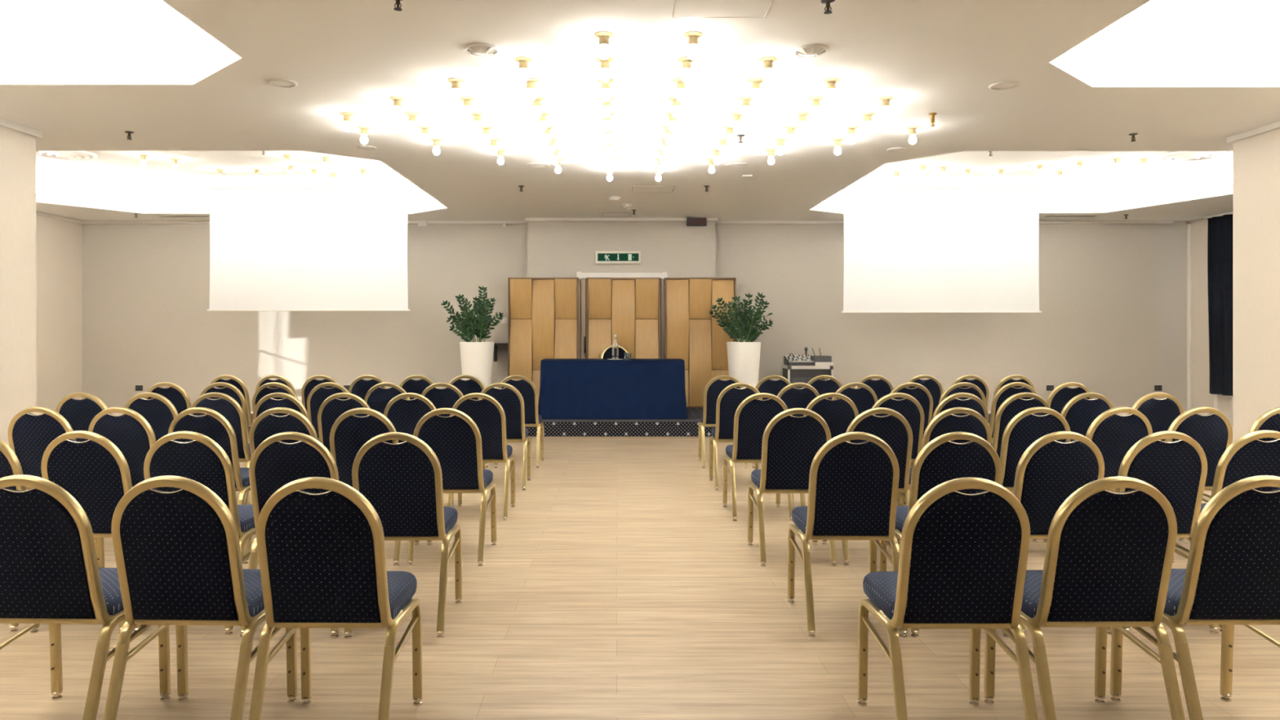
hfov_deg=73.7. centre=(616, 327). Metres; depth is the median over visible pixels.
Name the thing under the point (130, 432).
banquet chair
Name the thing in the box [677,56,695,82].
bulb
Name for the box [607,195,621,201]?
smoke detector
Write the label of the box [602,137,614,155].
bulb
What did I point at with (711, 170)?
bulb
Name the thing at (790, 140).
bulb
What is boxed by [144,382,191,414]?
banquet chair
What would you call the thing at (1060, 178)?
bulb
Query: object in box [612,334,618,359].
water bottle
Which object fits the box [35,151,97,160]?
ceiling light
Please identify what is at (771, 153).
socket
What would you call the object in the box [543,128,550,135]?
socket
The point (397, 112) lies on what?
bulb
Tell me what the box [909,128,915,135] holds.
socket
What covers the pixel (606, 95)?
bulb
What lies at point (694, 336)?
wooden panel
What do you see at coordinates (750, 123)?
speaker grille
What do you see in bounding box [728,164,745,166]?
speaker grille
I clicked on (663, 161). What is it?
bulb
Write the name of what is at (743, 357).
potted plant
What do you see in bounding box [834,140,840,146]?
socket
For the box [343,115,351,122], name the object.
socket
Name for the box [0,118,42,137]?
trim
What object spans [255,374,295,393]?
banquet chair
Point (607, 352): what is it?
banquet chair
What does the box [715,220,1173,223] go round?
trim
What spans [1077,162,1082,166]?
socket
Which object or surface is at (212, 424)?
banquet chair
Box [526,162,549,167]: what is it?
ceiling speaker
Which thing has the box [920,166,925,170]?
socket
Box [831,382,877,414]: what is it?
banquet chair
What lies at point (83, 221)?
trim
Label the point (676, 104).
socket
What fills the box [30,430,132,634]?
banquet chair
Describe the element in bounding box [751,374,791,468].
banquet chair
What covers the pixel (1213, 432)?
banquet chair
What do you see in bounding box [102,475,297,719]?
banquet chair
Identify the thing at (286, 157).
socket
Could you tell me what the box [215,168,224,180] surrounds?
bulb
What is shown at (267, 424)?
banquet chair
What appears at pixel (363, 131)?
socket
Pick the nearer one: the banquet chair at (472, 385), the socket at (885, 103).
the socket at (885, 103)
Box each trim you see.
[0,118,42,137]
[35,211,82,223]
[82,220,527,223]
[524,217,717,221]
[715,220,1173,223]
[1186,223,1191,410]
[1213,394,1218,410]
[1226,120,1279,142]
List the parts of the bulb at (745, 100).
bulb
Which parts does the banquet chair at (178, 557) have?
leg, seat rail, grip trim, backrest, leg, frame, leg, seat rail, seat, leg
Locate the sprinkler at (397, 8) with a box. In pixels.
[393,0,403,11]
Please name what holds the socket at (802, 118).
attached to the bulb at (802, 115)
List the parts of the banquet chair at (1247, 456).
seat, frame, backrest, grip trim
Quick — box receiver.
[810,347,833,365]
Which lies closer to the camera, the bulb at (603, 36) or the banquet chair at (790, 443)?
the bulb at (603, 36)
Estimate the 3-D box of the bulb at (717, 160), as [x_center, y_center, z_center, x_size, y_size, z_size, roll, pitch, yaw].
[0.910,-1.542,7.731,0.108,0.137,0.108,0,0,0]
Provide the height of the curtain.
2.545 m
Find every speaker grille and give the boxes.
[270,80,294,86]
[359,146,374,149]
[511,121,526,124]
[528,164,546,166]
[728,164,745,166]
[749,122,764,125]
[888,148,903,151]
[991,83,1016,88]
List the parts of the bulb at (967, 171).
bulb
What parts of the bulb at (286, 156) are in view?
bulb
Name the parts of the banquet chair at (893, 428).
leg, backrest, frame, seat rail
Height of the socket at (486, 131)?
0.052 m
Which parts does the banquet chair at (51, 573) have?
grip trim, backrest, leg, frame, leg, seat, seat rail, leg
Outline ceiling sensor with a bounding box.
[742,174,752,177]
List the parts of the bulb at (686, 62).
bulb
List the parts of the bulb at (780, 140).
bulb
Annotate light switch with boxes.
[501,317,507,323]
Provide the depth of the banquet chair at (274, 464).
3.86 m
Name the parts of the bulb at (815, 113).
bulb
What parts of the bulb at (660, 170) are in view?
bulb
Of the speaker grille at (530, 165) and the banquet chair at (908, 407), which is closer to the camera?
the banquet chair at (908, 407)
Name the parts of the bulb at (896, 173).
bulb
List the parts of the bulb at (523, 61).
bulb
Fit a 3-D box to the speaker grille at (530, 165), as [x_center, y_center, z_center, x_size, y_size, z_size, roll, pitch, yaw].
[-0.779,-1.605,8.446,0.178,0.003,0.178,0,0,0]
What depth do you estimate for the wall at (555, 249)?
12.57 m
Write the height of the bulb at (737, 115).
0.137 m
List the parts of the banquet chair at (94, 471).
backrest, frame, leg, leg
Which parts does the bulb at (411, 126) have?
bulb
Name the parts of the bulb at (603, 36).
bulb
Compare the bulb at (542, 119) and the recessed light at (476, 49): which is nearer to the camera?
the recessed light at (476, 49)
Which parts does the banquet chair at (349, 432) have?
backrest, frame, leg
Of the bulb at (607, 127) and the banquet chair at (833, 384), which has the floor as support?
the banquet chair at (833, 384)
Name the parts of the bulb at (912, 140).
bulb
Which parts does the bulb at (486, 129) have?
bulb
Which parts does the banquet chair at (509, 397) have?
leg, backrest, frame, seat, leg, seat rail, leg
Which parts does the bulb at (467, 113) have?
bulb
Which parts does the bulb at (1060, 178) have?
bulb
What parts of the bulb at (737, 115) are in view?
bulb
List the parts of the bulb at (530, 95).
bulb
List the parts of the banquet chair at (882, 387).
frame, backrest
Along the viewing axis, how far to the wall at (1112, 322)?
12.90 m
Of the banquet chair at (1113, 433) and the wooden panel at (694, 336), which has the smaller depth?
the banquet chair at (1113, 433)
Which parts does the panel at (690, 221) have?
panel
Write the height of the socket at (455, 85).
0.052 m
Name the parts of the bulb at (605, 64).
bulb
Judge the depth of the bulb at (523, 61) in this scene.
5.10 m
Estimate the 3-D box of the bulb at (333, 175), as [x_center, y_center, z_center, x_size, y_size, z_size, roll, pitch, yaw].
[-3.735,-1.962,11.248,0.108,0.137,0.108,0,0,0]
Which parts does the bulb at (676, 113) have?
bulb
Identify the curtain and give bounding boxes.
[1204,211,1232,395]
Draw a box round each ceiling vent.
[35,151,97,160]
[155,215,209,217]
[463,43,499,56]
[792,44,828,57]
[1043,215,1097,217]
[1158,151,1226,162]
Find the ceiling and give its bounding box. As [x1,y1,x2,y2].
[0,0,1279,221]
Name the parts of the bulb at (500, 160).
bulb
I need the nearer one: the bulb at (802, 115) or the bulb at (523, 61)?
the bulb at (523, 61)
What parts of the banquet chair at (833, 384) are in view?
frame, backrest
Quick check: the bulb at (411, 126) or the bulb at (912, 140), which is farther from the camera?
the bulb at (912, 140)
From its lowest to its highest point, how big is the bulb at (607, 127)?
0.137 m
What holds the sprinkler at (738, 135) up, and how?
attached to the ceiling
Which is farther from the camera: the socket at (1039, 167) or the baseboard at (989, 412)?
the baseboard at (989, 412)
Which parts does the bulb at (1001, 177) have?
bulb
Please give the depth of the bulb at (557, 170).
8.14 m
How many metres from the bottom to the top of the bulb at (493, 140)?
0.137 m
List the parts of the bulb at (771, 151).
bulb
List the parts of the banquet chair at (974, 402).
frame, backrest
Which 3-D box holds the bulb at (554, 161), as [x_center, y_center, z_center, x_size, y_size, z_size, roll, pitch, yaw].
[-0.560,-1.542,7.731,0.108,0.137,0.108,0,0,0]
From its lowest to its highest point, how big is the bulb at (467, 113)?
0.137 m
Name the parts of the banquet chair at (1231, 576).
leg, seat rail, seat, leg, frame, leg, backrest, grip trim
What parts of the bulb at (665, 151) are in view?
bulb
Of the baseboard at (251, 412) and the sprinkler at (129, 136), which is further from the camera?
the baseboard at (251, 412)
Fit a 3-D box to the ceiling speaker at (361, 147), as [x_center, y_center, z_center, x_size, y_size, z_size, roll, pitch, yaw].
[-2.236,-1.605,7.633,0.170,0.009,0.170,0,0,0]
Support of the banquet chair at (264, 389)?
on the floor
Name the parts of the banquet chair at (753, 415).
leg, seat rail, leg, seat, frame, backrest, leg, leg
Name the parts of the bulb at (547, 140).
bulb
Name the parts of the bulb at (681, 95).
bulb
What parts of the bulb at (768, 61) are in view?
bulb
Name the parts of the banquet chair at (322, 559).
leg, seat rail, leg, grip trim, backrest, frame, leg, seat, seat rail, leg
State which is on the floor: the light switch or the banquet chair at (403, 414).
the banquet chair at (403, 414)
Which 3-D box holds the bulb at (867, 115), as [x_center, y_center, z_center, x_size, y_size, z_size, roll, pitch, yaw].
[1.890,-1.542,6.428,0.108,0.137,0.108,0,0,0]
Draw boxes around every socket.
[135,385,142,391]
[140,155,146,160]
[172,160,177,164]
[284,155,288,159]
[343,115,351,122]
[343,385,350,391]
[360,128,367,135]
[393,99,401,107]
[408,115,415,123]
[422,128,428,135]
[433,140,439,146]
[451,81,459,90]
[463,99,471,107]
[473,115,480,122]
[482,128,489,135]
[490,140,497,146]
[497,151,503,157]
[519,60,528,71]
[526,81,534,90]
[533,99,540,107]
[538,115,546,122]
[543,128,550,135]
[547,140,554,146]
[551,151,557,156]
[599,35,608,47]
[600,60,609,71]
[601,81,609,90]
[602,99,610,107]
[604,115,610,122]
[604,129,611,135]
[662,140,668,146]
[665,128,672,135]
[668,115,675,122]
[672,99,679,107]
[676,81,684,90]
[682,60,691,71]
[688,35,697,47]
[708,160,714,166]
[714,151,719,157]
[720,140,726,146]
[726,128,733,135]
[733,115,741,122]
[742,99,750,107]
[751,81,760,90]
[764,60,773,71]
[768,151,773,157]
[777,140,783,146]
[787,128,794,135]
[799,115,806,122]
[812,99,819,107]
[827,81,835,90]
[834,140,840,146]
[848,128,855,135]
[863,115,871,122]
[881,99,889,107]
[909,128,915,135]
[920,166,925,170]
[928,112,937,126]
[1037,165,1042,169]
[1046,385,1053,391]
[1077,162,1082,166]
[1114,159,1119,163]
[1140,160,1146,164]
[1154,385,1161,391]
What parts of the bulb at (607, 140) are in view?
bulb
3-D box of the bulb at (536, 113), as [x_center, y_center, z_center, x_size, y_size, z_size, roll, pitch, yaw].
[-0.560,-1.542,5.994,0.108,0.137,0.108,0,0,0]
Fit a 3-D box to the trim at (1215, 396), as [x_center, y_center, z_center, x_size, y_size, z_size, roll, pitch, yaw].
[8.635,-0.145,12.285,0.030,2.830,0.070,0,0,0]
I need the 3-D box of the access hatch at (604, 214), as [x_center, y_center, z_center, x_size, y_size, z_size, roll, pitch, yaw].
[0.000,-1.608,12.198,0.400,0.004,0.445,0,0,0]
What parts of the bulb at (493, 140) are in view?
bulb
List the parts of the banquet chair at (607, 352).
backrest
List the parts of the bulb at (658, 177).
bulb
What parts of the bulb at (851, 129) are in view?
bulb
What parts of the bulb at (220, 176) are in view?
bulb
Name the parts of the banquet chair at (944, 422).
leg, seat, frame, backrest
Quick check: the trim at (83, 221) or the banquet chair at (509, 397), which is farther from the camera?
the trim at (83, 221)
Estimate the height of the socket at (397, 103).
0.052 m
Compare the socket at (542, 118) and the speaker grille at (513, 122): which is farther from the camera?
the speaker grille at (513, 122)
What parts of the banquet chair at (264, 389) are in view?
backrest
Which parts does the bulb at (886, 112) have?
bulb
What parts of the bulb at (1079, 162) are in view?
bulb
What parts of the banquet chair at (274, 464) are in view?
leg, seat rail, grip trim, backrest, frame, leg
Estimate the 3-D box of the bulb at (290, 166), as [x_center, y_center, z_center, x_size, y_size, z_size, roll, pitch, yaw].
[-4.085,-1.962,10.693,0.108,0.137,0.108,0,0,0]
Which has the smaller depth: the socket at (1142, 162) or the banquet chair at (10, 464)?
the banquet chair at (10, 464)
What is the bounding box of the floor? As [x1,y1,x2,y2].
[0,426,1279,719]
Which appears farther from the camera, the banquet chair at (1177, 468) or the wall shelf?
the wall shelf
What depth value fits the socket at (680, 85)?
5.54 m
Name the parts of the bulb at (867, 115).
bulb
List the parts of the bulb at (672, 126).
bulb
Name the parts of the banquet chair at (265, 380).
backrest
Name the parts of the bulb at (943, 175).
bulb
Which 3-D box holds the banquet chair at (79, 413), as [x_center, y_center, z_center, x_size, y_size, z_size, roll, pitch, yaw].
[-3.891,0.930,6.451,0.446,0.919,0.568,0,0,1]
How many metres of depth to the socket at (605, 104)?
5.97 m
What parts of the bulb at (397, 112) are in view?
bulb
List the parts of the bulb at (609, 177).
bulb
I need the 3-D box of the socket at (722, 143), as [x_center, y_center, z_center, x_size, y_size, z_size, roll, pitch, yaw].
[0.910,-1.570,7.297,0.054,0.052,0.054,0,0,0]
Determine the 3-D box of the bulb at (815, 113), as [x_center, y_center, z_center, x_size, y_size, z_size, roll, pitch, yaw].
[1.400,-1.542,5.994,0.108,0.137,0.108,0,0,0]
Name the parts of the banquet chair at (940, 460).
leg, seat rail, seat, leg, frame, backrest, grip trim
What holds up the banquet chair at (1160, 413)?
on the floor
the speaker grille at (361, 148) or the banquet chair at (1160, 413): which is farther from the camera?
the speaker grille at (361, 148)
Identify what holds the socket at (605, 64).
attached to the bulb at (605, 64)
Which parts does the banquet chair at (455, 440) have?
leg, backrest, frame, leg, seat, seat rail, leg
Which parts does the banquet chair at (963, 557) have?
leg, seat rail, seat, leg, frame, backrest, grip trim, leg, seat rail, leg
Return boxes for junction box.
[417,220,426,226]
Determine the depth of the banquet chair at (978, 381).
8.48 m
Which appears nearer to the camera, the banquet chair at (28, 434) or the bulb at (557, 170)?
the banquet chair at (28, 434)
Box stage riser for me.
[524,408,715,438]
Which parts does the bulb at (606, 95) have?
bulb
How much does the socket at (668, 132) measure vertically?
0.052 m
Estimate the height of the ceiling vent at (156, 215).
0.010 m
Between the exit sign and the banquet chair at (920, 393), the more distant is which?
the exit sign
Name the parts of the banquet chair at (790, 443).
leg, seat rail, seat, leg, frame, backrest, leg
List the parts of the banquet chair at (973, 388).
backrest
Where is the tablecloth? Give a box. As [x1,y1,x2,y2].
[537,358,687,419]
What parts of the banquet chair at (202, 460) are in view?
leg, grip trim, backrest, frame, leg, seat, seat rail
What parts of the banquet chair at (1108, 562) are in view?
leg, seat rail, seat, leg, frame, leg, backrest, grip trim, seat rail, leg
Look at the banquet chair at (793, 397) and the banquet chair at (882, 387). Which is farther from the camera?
the banquet chair at (882, 387)
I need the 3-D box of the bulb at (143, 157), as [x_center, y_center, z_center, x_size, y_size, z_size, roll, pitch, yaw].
[-5.565,-1.962,10.032,0.108,0.137,0.108,0,0,0]
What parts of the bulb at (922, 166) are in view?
bulb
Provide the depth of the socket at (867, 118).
6.41 m
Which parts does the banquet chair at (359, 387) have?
backrest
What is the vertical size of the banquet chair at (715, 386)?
0.919 m
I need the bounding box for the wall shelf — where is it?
[493,342,507,361]
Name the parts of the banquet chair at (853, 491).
leg, seat rail, seat, leg, frame, backrest, grip trim, leg, seat rail, leg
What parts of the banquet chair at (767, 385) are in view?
backrest, frame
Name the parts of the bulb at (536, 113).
bulb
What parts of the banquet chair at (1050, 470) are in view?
leg, frame, backrest, grip trim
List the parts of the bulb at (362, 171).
bulb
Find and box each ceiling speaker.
[266,78,297,87]
[356,145,376,150]
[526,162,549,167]
[725,162,747,167]
[886,147,906,151]
[988,81,1019,89]
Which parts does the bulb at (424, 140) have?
bulb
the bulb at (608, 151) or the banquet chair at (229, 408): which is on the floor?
the banquet chair at (229, 408)
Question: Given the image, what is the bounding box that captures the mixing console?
[783,355,814,365]
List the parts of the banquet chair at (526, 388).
backrest, frame, leg, seat, seat rail, leg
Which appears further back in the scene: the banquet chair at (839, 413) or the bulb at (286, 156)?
the bulb at (286, 156)
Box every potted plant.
[440,285,502,387]
[709,292,773,388]
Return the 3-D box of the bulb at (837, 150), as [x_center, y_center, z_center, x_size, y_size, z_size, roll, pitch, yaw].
[1.890,-1.542,7.297,0.108,0.137,0.108,0,0,0]
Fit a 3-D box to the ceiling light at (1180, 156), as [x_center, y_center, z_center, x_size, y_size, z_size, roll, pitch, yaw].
[6.756,-2.000,10.032,0.660,0.060,0.660,0,0,0]
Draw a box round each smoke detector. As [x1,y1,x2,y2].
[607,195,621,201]
[622,203,632,208]
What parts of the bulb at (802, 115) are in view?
bulb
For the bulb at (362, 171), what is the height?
0.137 m
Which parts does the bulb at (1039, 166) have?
bulb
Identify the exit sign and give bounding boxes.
[595,251,640,263]
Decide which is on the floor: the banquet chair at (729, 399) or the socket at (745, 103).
the banquet chair at (729, 399)
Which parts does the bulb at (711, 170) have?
bulb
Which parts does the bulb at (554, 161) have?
bulb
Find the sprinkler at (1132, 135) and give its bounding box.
[1128,133,1137,142]
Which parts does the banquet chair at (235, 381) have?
frame, backrest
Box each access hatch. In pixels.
[602,212,631,217]
[631,185,675,192]
[671,0,773,17]
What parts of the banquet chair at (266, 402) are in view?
backrest, frame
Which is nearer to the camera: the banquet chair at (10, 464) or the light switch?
the banquet chair at (10, 464)
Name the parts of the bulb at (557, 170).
bulb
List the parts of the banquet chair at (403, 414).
backrest, frame, leg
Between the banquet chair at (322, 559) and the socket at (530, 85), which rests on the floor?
the banquet chair at (322, 559)
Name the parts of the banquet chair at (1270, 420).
frame, backrest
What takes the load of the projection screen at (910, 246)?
hanging from the ceiling
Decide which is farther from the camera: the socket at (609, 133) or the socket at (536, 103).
the socket at (609, 133)
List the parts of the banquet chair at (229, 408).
backrest, frame, leg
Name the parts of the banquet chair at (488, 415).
leg, leg, backrest, frame, leg, seat, seat rail, leg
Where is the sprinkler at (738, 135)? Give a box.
[736,134,744,142]
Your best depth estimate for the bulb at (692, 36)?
4.67 m
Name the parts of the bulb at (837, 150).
bulb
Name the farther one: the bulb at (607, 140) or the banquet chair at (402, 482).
the bulb at (607, 140)
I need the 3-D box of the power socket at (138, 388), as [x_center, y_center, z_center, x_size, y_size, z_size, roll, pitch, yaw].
[-7.216,0.917,12.893,0.110,0.080,0.015,0,0,0]
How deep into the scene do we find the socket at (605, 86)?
5.54 m
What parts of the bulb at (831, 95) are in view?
bulb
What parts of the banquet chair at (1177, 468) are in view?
frame, backrest, grip trim, leg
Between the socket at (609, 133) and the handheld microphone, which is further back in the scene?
the handheld microphone
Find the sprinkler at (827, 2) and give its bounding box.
[821,0,835,14]
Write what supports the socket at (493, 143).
attached to the bulb at (493, 140)
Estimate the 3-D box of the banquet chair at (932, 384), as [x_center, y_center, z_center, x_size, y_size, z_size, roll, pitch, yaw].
[3.060,0.930,8.743,0.446,0.919,0.568,0,0,0]
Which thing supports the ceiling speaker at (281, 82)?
attached to the ceiling
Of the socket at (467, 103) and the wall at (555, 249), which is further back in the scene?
the wall at (555, 249)
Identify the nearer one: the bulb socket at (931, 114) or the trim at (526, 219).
the bulb socket at (931, 114)
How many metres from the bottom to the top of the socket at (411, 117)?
0.052 m
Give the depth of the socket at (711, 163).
8.14 m
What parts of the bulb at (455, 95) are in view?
bulb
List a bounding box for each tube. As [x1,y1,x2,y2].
[0,65,194,66]
[1090,67,1279,69]
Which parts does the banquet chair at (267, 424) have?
leg, backrest, frame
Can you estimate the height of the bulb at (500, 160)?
0.137 m
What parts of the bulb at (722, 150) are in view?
bulb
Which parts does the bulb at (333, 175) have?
bulb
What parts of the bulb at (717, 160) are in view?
bulb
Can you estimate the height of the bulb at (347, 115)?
0.137 m
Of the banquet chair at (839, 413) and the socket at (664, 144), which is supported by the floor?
the banquet chair at (839, 413)
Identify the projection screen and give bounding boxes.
[204,177,412,311]
[840,177,1044,312]
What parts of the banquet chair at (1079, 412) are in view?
frame, backrest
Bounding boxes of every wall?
[35,214,82,414]
[82,221,1188,411]
[527,221,715,358]
[1188,217,1232,417]
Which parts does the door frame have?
handle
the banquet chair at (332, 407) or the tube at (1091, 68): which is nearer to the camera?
the tube at (1091, 68)
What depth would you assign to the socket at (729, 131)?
6.84 m
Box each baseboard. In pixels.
[110,411,253,415]
[987,411,1184,415]
[1197,413,1232,426]
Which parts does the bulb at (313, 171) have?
bulb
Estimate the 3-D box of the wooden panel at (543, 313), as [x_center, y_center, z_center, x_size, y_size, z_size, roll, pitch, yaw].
[-1.059,0.222,12.372,1.016,1.880,0.166,0,0,0]
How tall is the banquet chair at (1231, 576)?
0.919 m
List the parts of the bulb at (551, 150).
bulb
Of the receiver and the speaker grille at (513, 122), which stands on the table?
the receiver
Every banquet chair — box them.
[0,439,26,632]
[0,474,170,719]
[7,406,75,489]
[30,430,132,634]
[55,391,110,441]
[88,406,155,487]
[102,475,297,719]
[122,391,177,441]
[133,431,255,635]
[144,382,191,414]
[168,407,250,504]
[190,391,251,504]
[200,382,251,467]
[209,374,253,464]
[240,431,339,638]
[242,407,317,564]
[248,392,308,502]
[248,476,422,719]
[252,382,297,410]
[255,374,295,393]
[301,374,337,412]
[306,382,350,440]
[317,392,370,452]
[329,407,419,566]
[343,431,462,638]
[348,374,387,399]
[364,382,410,414]
[383,392,453,506]
[399,374,436,399]
[407,408,496,566]
[421,382,463,417]
[446,392,515,520]
[448,374,488,467]
[477,382,530,490]
[493,374,544,468]
[600,344,628,358]
[697,374,746,468]
[709,382,763,490]
[722,392,793,521]
[747,408,836,566]
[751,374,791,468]
[777,382,819,417]
[786,431,907,637]
[792,392,858,506]
[807,374,841,399]
[822,407,912,565]
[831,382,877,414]
[854,374,893,399]
[857,477,1038,719]
[871,392,924,504]
[879,431,1010,637]
[889,382,933,439]
[895,407,991,543]
[906,374,943,419]
[909,392,988,490]
[938,382,986,405]
[951,374,989,408]
[983,475,1185,719]
[988,374,1035,444]
[989,382,1037,440]
[991,392,1049,458]
[1000,406,1071,542]
[1013,431,1111,635]
[1042,406,1152,542]
[1046,382,1093,413]
[1060,392,1115,492]
[1110,475,1279,719]
[1115,431,1218,634]
[1128,391,1183,441]
[1164,406,1232,563]
[1175,430,1279,631]
[1203,406,1279,497]
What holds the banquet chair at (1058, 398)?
on the floor
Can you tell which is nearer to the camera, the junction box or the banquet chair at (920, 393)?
the banquet chair at (920, 393)
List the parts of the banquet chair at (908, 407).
backrest, frame, leg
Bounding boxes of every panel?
[507,277,578,404]
[586,277,660,358]
[664,277,736,408]
[686,217,706,226]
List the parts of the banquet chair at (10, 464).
backrest, frame, leg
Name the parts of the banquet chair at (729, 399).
leg, seat rail, seat, leg, frame, backrest, leg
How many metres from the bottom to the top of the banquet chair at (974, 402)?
0.919 m
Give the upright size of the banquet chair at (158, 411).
0.919 m
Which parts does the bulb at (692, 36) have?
bulb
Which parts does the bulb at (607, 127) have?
bulb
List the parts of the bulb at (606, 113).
bulb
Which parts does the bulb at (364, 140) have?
bulb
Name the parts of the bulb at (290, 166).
bulb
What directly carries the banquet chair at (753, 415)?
on the floor
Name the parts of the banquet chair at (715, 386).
leg, seat rail, leg, frame, backrest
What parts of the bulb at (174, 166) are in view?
bulb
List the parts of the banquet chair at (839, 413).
leg, frame, backrest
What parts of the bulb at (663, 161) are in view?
bulb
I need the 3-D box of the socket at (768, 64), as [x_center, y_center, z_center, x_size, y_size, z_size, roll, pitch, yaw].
[0.910,-1.570,5.125,0.054,0.052,0.054,0,0,0]
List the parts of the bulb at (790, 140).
bulb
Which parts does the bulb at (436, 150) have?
bulb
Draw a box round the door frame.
[576,271,667,358]
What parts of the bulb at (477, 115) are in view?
bulb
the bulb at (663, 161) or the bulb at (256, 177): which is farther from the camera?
the bulb at (256, 177)
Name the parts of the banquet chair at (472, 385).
frame, backrest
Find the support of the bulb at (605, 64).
attached to the ceiling
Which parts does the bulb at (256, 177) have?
bulb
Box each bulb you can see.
[137,153,148,166]
[169,157,179,169]
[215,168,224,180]
[252,168,261,180]
[281,153,291,166]
[288,164,295,176]
[309,168,318,180]
[320,155,329,168]
[328,172,337,183]
[339,111,354,132]
[357,125,371,144]
[359,168,367,180]
[389,96,405,117]
[404,111,419,132]
[417,125,431,144]
[430,137,443,155]
[447,77,463,101]
[459,96,475,117]
[471,111,484,132]
[480,125,493,144]
[489,137,500,155]
[497,148,506,164]
[514,56,532,82]
[524,77,538,101]
[532,96,544,117]
[537,111,549,132]
[542,125,553,144]
[547,137,557,155]
[551,148,560,164]
[555,158,564,173]
[594,31,613,59]
[595,57,613,82]
[597,78,613,101]
[599,96,614,117]
[600,111,614,132]
[601,125,614,144]
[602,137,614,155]
[604,158,614,173]
[604,166,614,181]
[653,166,663,181]
[654,158,666,173]
[657,148,666,164]
[659,137,669,155]
[662,125,672,144]
[665,111,676,132]
[668,96,680,117]
[672,77,686,101]
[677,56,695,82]
[683,31,702,59]
[706,158,715,173]
[711,148,720,164]
[716,137,726,155]
[723,125,733,144]
[730,111,742,132]
[738,96,752,117]
[747,77,764,101]
[759,56,777,82]
[764,148,777,164]
[773,137,786,155]
[783,125,797,144]
[795,111,809,132]
[808,96,823,117]
[822,77,839,101]
[831,137,844,155]
[844,125,858,144]
[860,111,875,132]
[877,96,893,117]
[892,171,901,182]
[905,125,919,144]
[919,164,928,176]
[938,165,947,177]
[963,168,972,180]
[996,168,1005,180]
[1035,164,1044,175]
[1055,169,1064,181]
[1075,160,1084,172]
[1111,156,1121,169]
[1137,157,1148,169]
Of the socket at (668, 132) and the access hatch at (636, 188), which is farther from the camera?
the access hatch at (636, 188)
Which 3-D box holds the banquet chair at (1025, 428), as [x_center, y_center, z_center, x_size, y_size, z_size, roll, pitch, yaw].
[2.503,0.930,5.312,0.446,0.919,0.568,0,0,-1]
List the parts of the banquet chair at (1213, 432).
frame, backrest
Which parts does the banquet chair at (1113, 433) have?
frame, backrest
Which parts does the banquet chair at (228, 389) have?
backrest, frame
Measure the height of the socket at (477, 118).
0.052 m
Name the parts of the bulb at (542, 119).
bulb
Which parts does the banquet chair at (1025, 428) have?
backrest, frame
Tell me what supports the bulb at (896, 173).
attached to the ceiling
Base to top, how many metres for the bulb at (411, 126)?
0.137 m
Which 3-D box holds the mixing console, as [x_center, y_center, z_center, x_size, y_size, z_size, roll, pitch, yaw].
[2.621,0.472,12.260,0.370,0.144,0.380,0,0,0]
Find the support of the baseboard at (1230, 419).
attached to the wall at (1201, 396)
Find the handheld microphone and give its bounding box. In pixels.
[804,346,808,355]
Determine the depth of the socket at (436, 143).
7.28 m
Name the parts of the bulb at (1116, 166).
bulb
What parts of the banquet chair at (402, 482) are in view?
leg, grip trim, backrest, frame, leg, seat, seat rail, leg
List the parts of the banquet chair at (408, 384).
backrest, frame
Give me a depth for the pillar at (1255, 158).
6.95 m
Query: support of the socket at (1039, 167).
attached to the bulb at (1039, 166)
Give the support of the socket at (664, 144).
attached to the bulb at (665, 151)
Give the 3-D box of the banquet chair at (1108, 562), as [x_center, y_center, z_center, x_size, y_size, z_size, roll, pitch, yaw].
[1.587,0.930,2.954,0.446,0.919,0.568,0,0,0]
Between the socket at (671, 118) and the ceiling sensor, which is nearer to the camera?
the socket at (671, 118)
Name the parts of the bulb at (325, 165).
bulb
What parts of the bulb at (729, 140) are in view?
bulb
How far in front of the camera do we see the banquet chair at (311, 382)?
8.47 m
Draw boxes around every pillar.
[0,125,35,446]
[1232,128,1279,442]
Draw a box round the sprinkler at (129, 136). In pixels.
[124,131,133,139]
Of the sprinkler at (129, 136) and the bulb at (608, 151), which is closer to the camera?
the sprinkler at (129, 136)
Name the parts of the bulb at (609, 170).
bulb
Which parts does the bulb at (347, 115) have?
bulb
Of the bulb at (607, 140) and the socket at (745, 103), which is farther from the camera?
the bulb at (607, 140)
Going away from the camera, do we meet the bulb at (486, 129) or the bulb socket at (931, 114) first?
the bulb socket at (931, 114)
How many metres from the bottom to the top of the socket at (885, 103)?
0.052 m
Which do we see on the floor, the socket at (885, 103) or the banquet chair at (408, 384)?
the banquet chair at (408, 384)
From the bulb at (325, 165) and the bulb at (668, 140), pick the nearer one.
the bulb at (668, 140)
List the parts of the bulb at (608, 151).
bulb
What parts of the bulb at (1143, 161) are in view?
bulb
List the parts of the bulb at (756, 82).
bulb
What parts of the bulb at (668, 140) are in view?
bulb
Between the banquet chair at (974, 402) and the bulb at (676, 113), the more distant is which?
the banquet chair at (974, 402)
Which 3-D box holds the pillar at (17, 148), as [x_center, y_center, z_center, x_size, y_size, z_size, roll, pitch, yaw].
[-6.425,-0.110,2.005,3.310,3.000,10.010,0,0,0]
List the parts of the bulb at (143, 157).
bulb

